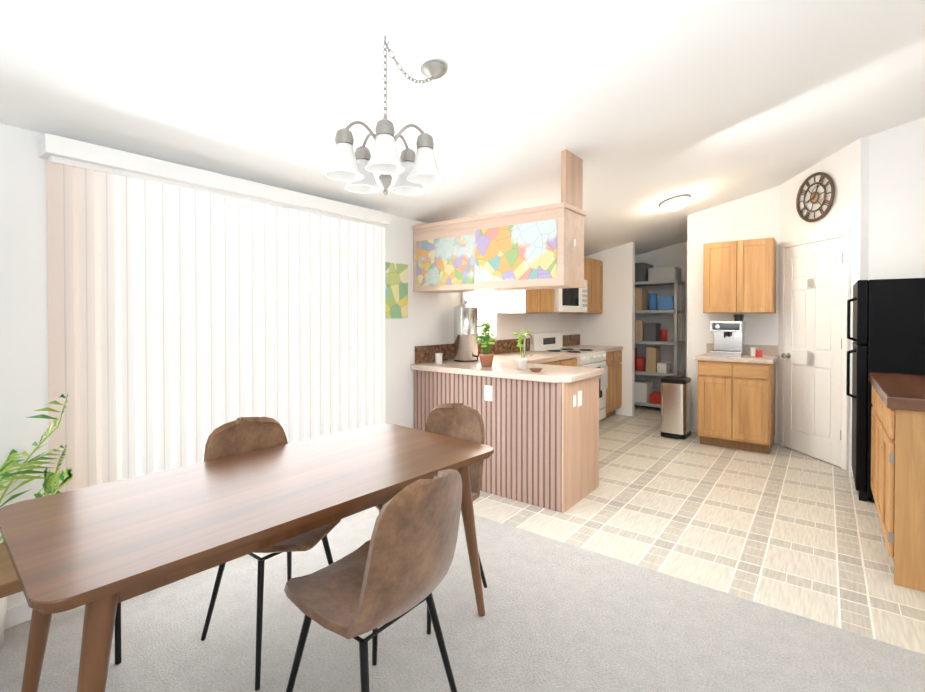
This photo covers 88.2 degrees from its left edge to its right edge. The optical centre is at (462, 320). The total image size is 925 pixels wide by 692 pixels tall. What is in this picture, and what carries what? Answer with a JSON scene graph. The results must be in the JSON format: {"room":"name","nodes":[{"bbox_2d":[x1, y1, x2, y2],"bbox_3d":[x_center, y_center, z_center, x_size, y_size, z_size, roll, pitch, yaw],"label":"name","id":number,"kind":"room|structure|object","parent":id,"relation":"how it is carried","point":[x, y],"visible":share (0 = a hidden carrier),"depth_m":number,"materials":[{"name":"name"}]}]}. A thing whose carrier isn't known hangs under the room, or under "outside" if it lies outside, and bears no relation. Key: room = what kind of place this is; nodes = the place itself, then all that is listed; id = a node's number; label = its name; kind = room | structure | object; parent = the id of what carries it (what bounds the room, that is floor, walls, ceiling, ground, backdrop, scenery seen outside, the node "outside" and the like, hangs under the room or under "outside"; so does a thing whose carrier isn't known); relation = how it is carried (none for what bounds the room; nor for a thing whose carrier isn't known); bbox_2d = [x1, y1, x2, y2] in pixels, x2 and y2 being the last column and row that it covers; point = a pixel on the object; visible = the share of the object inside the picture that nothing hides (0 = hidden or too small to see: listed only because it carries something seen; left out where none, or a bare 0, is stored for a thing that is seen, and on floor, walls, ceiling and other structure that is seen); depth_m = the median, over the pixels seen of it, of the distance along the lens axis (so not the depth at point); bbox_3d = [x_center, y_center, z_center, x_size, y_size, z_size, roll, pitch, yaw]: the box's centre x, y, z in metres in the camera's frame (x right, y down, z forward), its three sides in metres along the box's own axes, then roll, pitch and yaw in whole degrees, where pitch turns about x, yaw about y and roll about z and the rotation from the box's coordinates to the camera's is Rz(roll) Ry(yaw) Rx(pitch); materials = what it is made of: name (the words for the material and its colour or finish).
{"room":"dining room","nodes":[
{"label":"dining room","id":0,"kind":"room"},
{"bbox_2d":[0,123,578,608],"bbox_3d":[-0.803,-0.397,3.662,0.120,3.400,10.340,0,1,37],"label":"wall","id":1,"kind":"structure","parent":0,"point":[24,285],"depth_m":2.12,"materials":[{"name":"white paint"}]},
{"bbox_2d":[5,602,31,628],"bbox_3d":[-2.116,1.282,1.844,0.013,0.080,5.590,0,1,37],"label":"baseboard","id":2,"kind":"structure","parent":1,"relation":"attached to","point":[19,614],"depth_m":2.06,"materials":[{"name":"white paint"}]},
{"bbox_2d":[99,207,370,481],"bbox_3d":[-1.266,0.306,2.941,0.022,2.010,1.980,0,1,37],"label":"sliding window","id":3,"kind":"structure","parent":1,"relation":"in","point":[247,364],"depth_m":3.06,"materials":[{"name":"white"}]},
{"bbox_2d":[38,133,389,494],"bbox_3d":[-1.224,0.230,2.908,0.128,2.093,2.040,0,1,37],"label":"vertical blinds","id":4,"kind":"object","parent":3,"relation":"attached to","point":[262,304],"visible":0.71,"depth_m":2.57,"materials":[{"name":"white plastic"}]},
{"bbox_2d":[385,262,407,317],"bbox_3d":[-0.556,-0.244,3.884,0.003,0.450,0.320,0,1,37],"label":"picture","id":5,"kind":"object","parent":1,"relation":"attached to","point":[396,290],"visible":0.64,"depth_m":3.90},
{"bbox_2d":[461,291,497,338],"bbox_3d":[0.195,-0.264,4.826,0.052,0.890,0.620,0,1,37],"label":"kitchen window","id":6,"kind":"structure","parent":1,"relation":"in","point":[485,303],"depth_m":4.85,"materials":[{"name":"white glass"}]},
{"bbox_2d":[498,289,545,312],"bbox_3d":[0.624,-0.447,5.147,0.344,0.730,0.394,0,1,37],"label":"upper cabinet","id":7,"kind":"object","parent":1,"relation":"attached to","point":[528,301],"depth_m":5.02,"materials":[{"name":"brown wood"}]},
{"bbox_2d":[546,289,553,312],"bbox_3d":[0.786,-0.449,5.359,0.344,0.730,0.383,0,1,37],"label":"upper cabinet","id":8,"kind":"object","parent":1,"relation":"attached to","point":[549,292],"depth_m":5.34,"materials":[{"name":"brown wood"}]},
{"bbox_2d":[559,257,597,312],"bbox_3d":[1.530,-0.459,6.337,0.344,0.730,0.384,0,1,37],"label":"upper cabinet","id":9,"kind":"object","parent":1,"relation":"attached to","point":[591,264],"depth_m":6.29,"materials":[{"name":"brown wood"}]},
{"bbox_2d":[584,257,585,279],"bbox_3d":[1.266,-0.671,5.989,0.344,0.300,0.476,0,1,37],"label":"upper cabinet","id":10,"kind":"object","parent":1,"relation":"attached to","point":[584,257],"depth_m":6.10,"materials":[{"name":"brown wood"}]},
{"bbox_2d":[554,280,586,311],"bbox_3d":[1.182,-0.309,5.834,0.402,0.410,0.810,0,1,37],"label":"microwave","id":11,"kind":"object","parent":10,"relation":"attached to","point":[570,299],"visible":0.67,"depth_m":5.64,"materials":[{"name":"white"}]},
{"bbox_2d":[598,260,602,312],"bbox_3d":[1.689,-0.461,6.545,0.344,0.730,0.384,0,1,37],"label":"upper cabinet","id":12,"kind":"object","parent":1,"relation":"attached to","point":[600,264],"depth_m":6.55,"materials":[{"name":"brown wood"}]},
{"bbox_2d":[0,506,924,691],"bbox_3d":[0.331,1.367,-0.023,6.410,0.050,5.820,0,1,37],"label":"floor carpet","id":13,"kind":"object","parent":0,"point":[559,616],"visible":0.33,"depth_m":1.98,"materials":[{"name":"grey carpet"}]},
{"bbox_2d":[0,393,72,649],"bbox_3d":[-1.974,0.804,1.601,0.519,1.042,0.946,0,1,37],"label":"palm plant","id":14,"kind":"object","parent":13,"relation":"on","point":[51,479],"visible":0.71,"depth_m":1.90,"materials":[{"name":"green plant"}]},
{"bbox_2d":[0,543,121,664],"bbox_3d":[-1.759,1.093,1.546,0.400,0.465,1.150,0,1,37],"label":"bench","id":15,"kind":"object","parent":13,"relation":"on","point":[10,583],"visible":0.17,"depth_m":1.67,"materials":[{"name":"brown wood"}]},
{"bbox_2d":[0,424,493,691],"bbox_3d":[-0.642,0.949,1.807,0.780,0.752,1.560,1,1,41],"label":"dining table","id":16,"kind":"object","parent":13,"relation":"on","point":[100,552],"visible":0.94,"depth_m":1.47,"materials":[{"name":"brown wood"}]},
{"bbox_2d":[201,417,340,690],"bbox_3d":[-0.799,0.881,2.013,0.537,0.884,0.444,0,1,37],"label":"chair","id":17,"kind":"object","parent":13,"relation":"on","point":[240,435],"visible":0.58,"depth_m":2.02,"materials":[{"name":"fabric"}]},
{"bbox_2d":[284,469,461,691],"bbox_3d":[-0.277,0.886,1.528,0.537,0.884,0.444,0,1,37],"label":"chair","id":18,"kind":"object","parent":13,"relation":"on","point":[396,567],"visible":1,"depth_m":1.37,"materials":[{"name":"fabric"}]},
{"bbox_2d":[375,403,486,633],"bbox_3d":[-0.163,0.878,2.320,0.444,0.884,0.537,0,1,37],"label":"end chair","id":19,"kind":"object","parent":13,"relation":"on","point":[462,421],"visible":0.33,"depth_m":2.46,"materials":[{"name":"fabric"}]},
{"bbox_2d":[0,0,924,256],"bbox_3d":[1.699,-1.344,1.747,6.410,1.068,10.340,0,1,37],"label":"ceiling","id":20,"kind":"structure","parent":0,"point":[642,109],"depth_m":2.40,"materials":[{"name":"white paint"}]},
{"bbox_2d":[325,35,447,195],"bbox_3d":[-0.272,-0.828,1.992,0.455,0.642,0.593,0,1,37],"label":"chandelier","id":21,"kind":"object","parent":20,"relation":"hanging from","point":[358,167],"visible":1,"depth_m":1.89,"materials":[{"name":"white glass"}]},
{"bbox_2d":[412,216,499,292],"bbox_3d":[-0.061,-0.533,3.998,0.643,0.545,0.344,0,1,37],"label":"upper cabinet","id":22,"kind":"object","parent":20,"relation":"hanging from","point":[444,252],"depth_m":3.85,"materials":[{"name":"pink wood"}]},
{"bbox_2d":[476,201,586,290],"bbox_3d":[0.490,-0.529,3.578,0.743,0.545,0.344,0,1,37],"label":"upper cabinet","id":23,"kind":"object","parent":20,"relation":"hanging from","point":[537,247],"depth_m":3.40,"materials":[{"name":"pink wood"}]},
{"bbox_2d":[659,194,691,210],"bbox_3d":[2.161,-1.190,4.854,0.306,0.133,0.310,0,1,37],"label":"flush ceiling light","id":24,"kind":"object","parent":20,"relation":"attached to","point":[675,203],"visible":1,"depth_m":4.76,"materials":[{"name":"white glass"}]},
{"bbox_2d":[579,242,634,415],"bbox_3d":[1.996,-0.427,6.621,0.750,3.400,0.100,0,1,37],"label":"wall","id":25,"kind":"structure","parent":0,"point":[613,324],"depth_m":6.46,"materials":[{"name":"white paint"}]},
{"bbox_2d":[634,241,686,391],"bbox_3d":[2.992,-0.433,7.195,1.640,3.400,0.120,0,1,37],"label":"wall","id":26,"kind":"structure","parent":0,"point":[674,255],"depth_m":7.09,"materials":[{"name":"white paint"}]},
{"bbox_2d":[687,213,694,431],"bbox_3d":[3.106,-0.422,6.090,0.120,3.400,1.500,0,1,37],"label":"wall","id":27,"kind":"structure","parent":0,"point":[690,218],"depth_m":5.50,"materials":[{"name":"white paint"}]},
{"bbox_2d":[473,405,924,654],"bbox_3d":[3.317,1.326,3.900,6.410,0.050,5.000,0,1,37],"label":"floor","id":28,"kind":"structure","parent":0,"point":[786,529],"depth_m":3.07,"materials":[{"name":"beige tile"}]},
{"bbox_2d":[414,371,598,512],"bbox_3d":[0.326,0.859,3.909,1.387,0.885,0.640,0,1,37],"label":"base cabinet","id":29,"kind":"object","parent":28,"relation":"on","point":[541,428],"depth_m":3.47,"materials":[{"name":"pink wood"}]},
{"bbox_2d":[411,359,603,382],"bbox_3d":[0.336,0.394,3.887,1.422,0.045,0.696,0,1,37],"label":"countertop","id":30,"kind":"structure","parent":29,"relation":"on","point":[498,370],"depth_m":3.65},
{"bbox_2d":[435,347,442,363],"bbox_3d":[-0.202,0.293,4.079,0.064,0.150,0.064,0,1,37],"label":"jar","id":31,"kind":"object","parent":30,"relation":"on","point":[438,358],"visible":1,"depth_m":4.05,"materials":[{"name":"white"}]},
{"bbox_2d":[454,300,477,361],"bbox_3d":[0.047,0.087,4.340,0.262,0.556,0.224,0,1,37],"label":"water filter","id":32,"kind":"object","parent":30,"relation":"on","point":[465,331],"visible":1,"depth_m":4.26,"materials":[{"name":"silver metal"}]},
{"bbox_2d":[474,318,495,366],"bbox_3d":[0.195,0.176,3.886,0.199,0.389,0.201,0,1,37],"label":"potted plant","id":33,"kind":"object","parent":30,"relation":"on","point":[486,358],"visible":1,"depth_m":3.84,"materials":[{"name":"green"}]},
{"bbox_2d":[512,330,531,369],"bbox_3d":[0.446,0.215,3.651,0.127,0.315,0.132,0,1,37],"label":"potted plant","id":34,"kind":"object","parent":30,"relation":"on","point":[521,362],"visible":1,"depth_m":3.63,"materials":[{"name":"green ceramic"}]},
{"bbox_2d":[524,333,532,357],"bbox_3d":[0.576,0.234,4.031,0.100,0.269,0.151,0,1,37],"label":"faucet","id":35,"kind":"object","parent":30,"relation":"on","point":[530,335],"visible":0.69,"depth_m":4.00,"materials":[{"name":"silver metal"}]},
{"bbox_2d":[529,368,542,371],"bbox_3d":[0.540,0.362,3.502,0.100,0.025,0.097,0,1,37],"label":"bowl","id":36,"kind":"object","parent":30,"relation":"on","point":[535,369],"visible":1,"depth_m":3.48,"materials":[{"name":"brown wood"}]},
{"bbox_2d":[543,362,562,365],"bbox_3d":[0.630,0.848,4.946,0.614,0.885,0.575,0,1,37],"label":"base cabinet","id":37,"kind":"object","parent":28,"relation":"on","point":[548,363],"depth_m":4.82,"materials":[{"name":"brown wood"}]},
{"bbox_2d":[529,332,607,419],"bbox_3d":[1.306,0.717,5.750,0.714,1.130,0.760,0,1,37],"label":"stove","id":38,"kind":"object","parent":28,"relation":"on","point":[553,342],"visible":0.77,"depth_m":5.72,"materials":[{"name":"white metal"}]},
{"bbox_2d":[563,358,576,366],"bbox_3d":[0.880,0.844,5.274,0.614,0.885,0.510,0,1,37],"label":"base cabinet","id":39,"kind":"object","parent":28,"relation":"on","point":[566,361],"depth_m":5.13,"materials":[{"name":"brown wood"}]},
{"bbox_2d":[478,350,578,363],"bbox_3d":[0.635,0.383,4.937,0.626,0.045,1.335,0,1,37],"label":"countertop","id":40,"kind":"structure","parent":39,"relation":"on","point":[538,356],"depth_m":4.89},
{"bbox_2d":[563,350,614,421],"bbox_3d":[1.622,0.834,6.248,0.614,0.885,0.407,0,1,37],"label":"base cabinet","id":41,"kind":"object","parent":28,"relation":"on","point":[610,358],"depth_m":6.12,"materials":[{"name":"brown wood"}]},
{"bbox_2d":[563,346,622,353],"bbox_3d":[1.710,0.368,6.350,0.626,0.045,0.683,0,1,37],"label":"countertop","id":42,"kind":"structure","parent":41,"relation":"on","point":[608,349],"depth_m":6.19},
{"bbox_2d":[615,350,621,413],"bbox_3d":[1.789,0.832,6.468,0.614,0.885,0.406,0,1,37],"label":"base cabinet","id":43,"kind":"object","parent":28,"relation":"on","point":[618,353],"depth_m":6.36,"materials":[{"name":"brown wood"}]},
{"bbox_2d":[634,280,684,407],"bbox_3d":[2.687,0.354,6.983,0.960,1.830,0.480,0,1,37],"label":"storage rack","id":44,"kind":"object","parent":28,"relation":"on","point":[676,342],"visible":0.35,"depth_m":6.70,"materials":[{"name":"grey metal"}]},
{"bbox_2d":[634,263,680,403],"bbox_3d":[2.698,0.169,6.972,0.850,1.999,0.440,0,1,37],"label":"boxes","id":45,"kind":"object","parent":44,"relation":"on","point":[644,331],"visible":0.52,"depth_m":6.79,"materials":[{"name":"beige cardboard"}]},
{"bbox_2d":[661,376,690,439],"bbox_3d":[2.386,0.964,5.340,0.260,0.645,0.350,0,1,37],"label":"trash can","id":46,"kind":"object","parent":28,"relation":"on","point":[675,407],"visible":1,"depth_m":5.23,"materials":[{"name":"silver metal"}]},
{"bbox_2d":[695,343,777,453],"bbox_3d":[2.853,0.775,4.965,0.675,1.030,0.610,0,1,37],"label":"base cabinet","id":47,"kind":"object","parent":28,"relation":"on","point":[736,404],"visible":0.98,"depth_m":4.74,"materials":[{"name":"laminate"}]},
{"bbox_2d":[709,314,745,356],"bbox_3d":[2.766,0.149,4.980,0.290,0.430,0.361,0,1,37],"label":"espresso machine","id":48,"kind":"object","parent":47,"relation":"on","point":[729,338],"visible":1,"depth_m":4.94,"materials":[{"name":"silver metal"}]},
{"bbox_2d":[750,347,755,355],"bbox_3d":[2.982,0.320,4.893,0.048,0.090,0.048,0,1,22],"label":"jar","id":49,"kind":"object","parent":47,"relation":"on","point":[751,348],"depth_m":4.88,"materials":[{"name":"white ceramic"}]},
{"bbox_2d":[754,349,762,356],"bbox_3d":[2.981,0.331,4.794,0.058,0.070,0.058,0,1,22],"label":"jar","id":50,"kind":"object","parent":47,"relation":"on","point":[754,352],"depth_m":4.77,"materials":[{"name":"red"}]},
{"bbox_2d":[846,278,924,502],"bbox_3d":[3.356,0.505,3.534,0.814,1.600,0.720,0,1,37],"label":"fridge","id":51,"kind":"object","parent":28,"relation":"on","point":[888,325],"visible":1,"depth_m":3.39,"materials":[{"name":"black metal"}]},
{"bbox_2d":[868,372,924,591],"bbox_3d":[2.786,0.844,2.668,0.721,0.940,1.295,0,1,37],"label":"base cabinet","id":52,"kind":"object","parent":28,"relation":"on","point":[898,447],"depth_m":2.37,"materials":[{"name":"brown wood"}]},
{"bbox_2d":[695,186,779,443],"bbox_3d":[3.062,-0.413,5.256,0.820,3.400,0.120,0,1,37],"label":"wall","id":53,"kind":"structure","parent":0,"point":[754,216],"depth_m":5.19,"materials":[{"name":"white paint"}]},
{"bbox_2d":[703,238,775,312],"bbox_3d":[2.935,-0.456,5.060,0.635,0.750,0.338,0,1,37],"label":"upper cabinet","id":54,"kind":"object","parent":53,"relation":"attached to","point":[739,276],"visible":1,"depth_m":4.91,"materials":[{"name":"brown wood"}]},
{"bbox_2d":[778,136,868,471],"bbox_3d":[3.391,-0.406,4.539,0.120,3.400,1.029,0,1,-2],"label":"wall","id":55,"kind":"structure","parent":0,"point":[846,169],"depth_m":4.20,"materials":[{"name":"white paint"}]},
{"bbox_2d":[781,237,842,466],"bbox_3d":[3.309,0.274,4.536,0.486,2.018,0.564,0,1,37],"label":"door leaf","id":56,"kind":"structure","parent":55,"relation":"in","point":[811,355],"depth_m":4.49,"materials":[{"name":"white wood"}]},
{"bbox_2d":[779,229,850,470],"bbox_3d":[3.316,0.248,4.533,0.025,2.092,0.834,0,1,-2],"label":"door frame","id":57,"kind":"structure","parent":55,"relation":"attached to","point":[845,234],"depth_m":4.17,"materials":[{"name":"white wood"}]},
{"bbox_2d":[796,172,834,221],"bbox_3d":[3.313,-1.160,4.488,0.026,0.458,0.458,0,1,-2],"label":"wall clock","id":58,"kind":"object","parent":55,"relation":"attached to","point":[814,197],"visible":0.96,"depth_m":4.46,"materials":[{"name":"brown metal"}]},
{"bbox_2d":[868,117,924,280],"bbox_3d":[3.697,-0.399,3.894,0.780,3.400,0.120,0,1,37],"label":"wall","id":59,"kind":"structure","parent":0,"point":[896,249],"depth_m":3.91,"materials":[{"name":"white paint"}]}
]}

